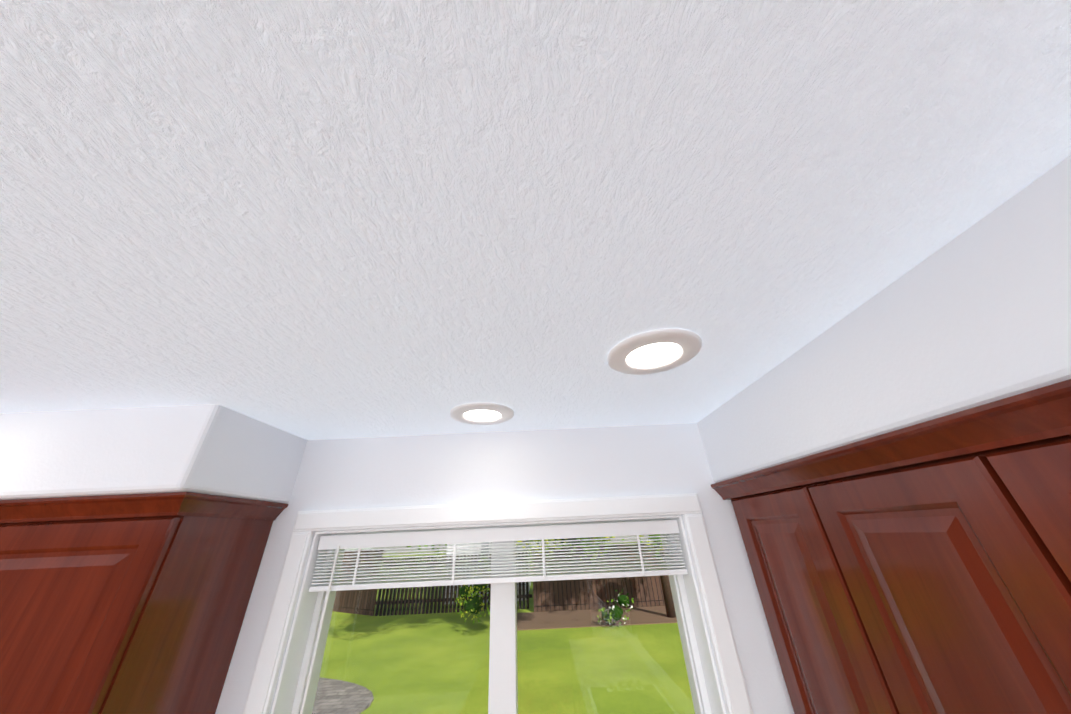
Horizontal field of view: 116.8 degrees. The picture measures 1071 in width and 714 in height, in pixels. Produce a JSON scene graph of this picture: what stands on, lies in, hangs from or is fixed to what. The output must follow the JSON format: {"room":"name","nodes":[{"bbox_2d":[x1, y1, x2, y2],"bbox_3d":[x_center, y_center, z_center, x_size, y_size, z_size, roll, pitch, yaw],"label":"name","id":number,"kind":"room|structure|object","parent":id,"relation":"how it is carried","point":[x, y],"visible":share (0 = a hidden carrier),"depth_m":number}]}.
{"room":"kitchen","nodes":[
{"label":"kitchen","id":0,"kind":"room"},
{"bbox_2d":[215,423,793,713],"bbox_3d":[-2.123,1.445,0.724,6.554,2.368,0.160,-2,-28,0],"label":"wall","id":1,"kind":"structure","parent":0,"point":[479,467],"depth_m":1.14},
{"bbox_2d":[0,492,287,713],"bbox_3d":[-1.356,0.776,0.769,1.063,0.777,0.366,-2,-28,0],"label":"upper cabinet","id":2,"kind":"object","parent":1,"relation":"attached to","point":[126,604],"visible":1,"depth_m":0.77},
{"bbox_2d":[0,404,306,503],"bbox_3d":[-1.394,0.332,1.012,1.100,0.236,0.405,-2,-28,0],"label":"soffit","id":3,"kind":"structure","parent":1,"relation":"attached to","point":[215,449],"depth_m":0.85},
{"bbox_2d":[243,493,752,713],"bbox_3d":[-0.098,1.054,0.878,1.330,1.214,0.174,-2,-28,0],"label":"window","id":4,"kind":"structure","parent":1,"relation":"in","point":[471,515],"depth_m":1.02},
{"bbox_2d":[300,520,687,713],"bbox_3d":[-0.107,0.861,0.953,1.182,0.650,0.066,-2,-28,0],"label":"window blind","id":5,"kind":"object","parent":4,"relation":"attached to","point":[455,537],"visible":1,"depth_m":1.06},
{"bbox_2d":[306,534,696,713],"bbox_3d":[-0.096,1.111,0.910,1.150,1.104,0.006,-2,-28,0],"label":"window panel","id":6,"kind":"object","parent":4,"relation":"in","point":[488,640],"depth_m":1.02},
{"bbox_2d":[0,0,1070,439],"bbox_3d":[-2.232,-1.369,-1.879,6.554,0.120,7.415,-2,-28,0],"label":"ceiling","id":7,"kind":"structure","parent":0,"point":[338,218],"depth_m":0.37},
{"bbox_2d":[450,402,513,424],"bbox_3d":[-0.167,0.182,1.033,0.200,0.010,0.200,-2,-28,0],"label":"recessed light","id":8,"kind":"object","parent":7,"relation":"in","point":[481,413],"visible":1,"depth_m":1.02},
{"bbox_2d":[607,328,701,374],"bbox_3d":[0.259,-0.004,0.725,0.200,0.010,0.200,-2,-28,0],"label":"recessed light","id":9,"kind":"object","parent":7,"relation":"in","point":[654,351],"visible":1,"depth_m":0.71},
{"bbox_3d":[1.013,-0.413,-2.453,0.160,2.368,7.095,-2,-28,0],"label":"wall","id":10,"kind":"structure","parent":0,"visible":0},
{"bbox_2d":[697,155,1070,482],"bbox_3d":[0.734,-1.234,-1.710,0.359,0.236,6.615,-2,-28,0],"label":"soffit","id":11,"kind":"structure","parent":10,"relation":"attached to","point":[978,313],"depth_m":0.49},
{"bbox_2d":[711,379,1070,713],"bbox_3d":[0.759,-0.080,-0.669,0.352,0.807,3.643,-2,-28,0],"label":"upper cabinet","id":12,"kind":"object","parent":10,"relation":"attached to","point":[923,568],"visible":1,"depth_m":0.53},
{"label":"outside","id":13,"kind":"structure","parent":0,"visible":0},
{"bbox_2d":[406,537,602,559],"bbox_3d":[0.179,5.273,17.189,19.488,9.959,8.330,-2,-28,0],"label":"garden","id":14,"kind":"object","parent":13,"point":[529,546],"depth_m":16.02},
{"bbox_2d":[319,541,694,713],"bbox_3d":[0.633,20.940,33.974,140.000,0.300,76.935,-2,-28,0],"label":"lawn","id":15,"kind":"structure","parent":13,"point":[414,642],"depth_m":6.36},
{"bbox_2d":[333,550,383,615],"bbox_3d":[-9.570,9.223,13.711,8.436,1.915,5.132,-2,-28,0],"label":"fence","id":16,"kind":"object","parent":15,"relation":"on","point":[363,597],"depth_m":11.81},
{"bbox_2d":[345,540,530,603],"bbox_3d":[-13.558,12.319,25.262,27.300,7.750,25.900,-2,-28,0],"label":"garden","id":17,"kind":"object","parent":15,"relation":"on","point":[480,564],"depth_m":13.22},
{"bbox_2d":[375,552,532,615],"bbox_3d":[-2.771,7.818,11.435,5.300,1.673,0.070,-2,-28,0],"label":"fence","id":18,"kind":"object","parent":15,"relation":"on","point":[432,600],"depth_m":11.22},
{"bbox_2d":[455,557,490,623],"bbox_3d":[-1.781,6.668,9.481,1.220,1.605,0.988,-2,-28,0],"label":"shrub","id":19,"kind":"object","parent":15,"relation":"on","point":[475,597],"depth_m":9.28},
{"bbox_2d":[312,606,676,713],"bbox_3d":[-3.191,5.459,5.293,18.600,0.030,11.633,-2,-28,0],"label":"patio","id":20,"kind":"structure","parent":15,"relation":"on","point":[551,624],"depth_m":8.69},
{"bbox_2d":[532,543,673,611],"bbox_3d":[4.536,7.181,10.964,9.250,1.754,0.070,-2,-28,0],"label":"fence","id":21,"kind":"object","parent":15,"relation":"on","point":[584,601],"depth_m":10.74},
{"bbox_2d":[597,590,633,626],"bbox_3d":[2.122,6.602,8.613,1.042,0.799,0.818,-2,-28,0],"label":"shrub","id":22,"kind":"object","parent":15,"relation":"on","point":[614,609],"depth_m":8.58},
{"bbox_2d":[571,534,675,617],"bbox_3d":[2.287,4.440,10.120,4.898,5.956,4.023,-2,-28,0],"label":"tree","id":23,"kind":"object","parent":15,"relation":"on","point":[665,581],"depth_m":9.39},
{"bbox_2d":[517,539,566,555],"bbox_3d":[-1.035,2.885,9.042,6.966,4.609,4.866,-2,-28,0],"label":"tree","id":24,"kind":"object","parent":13,"point":[541,546],"depth_m":8.49}
]}

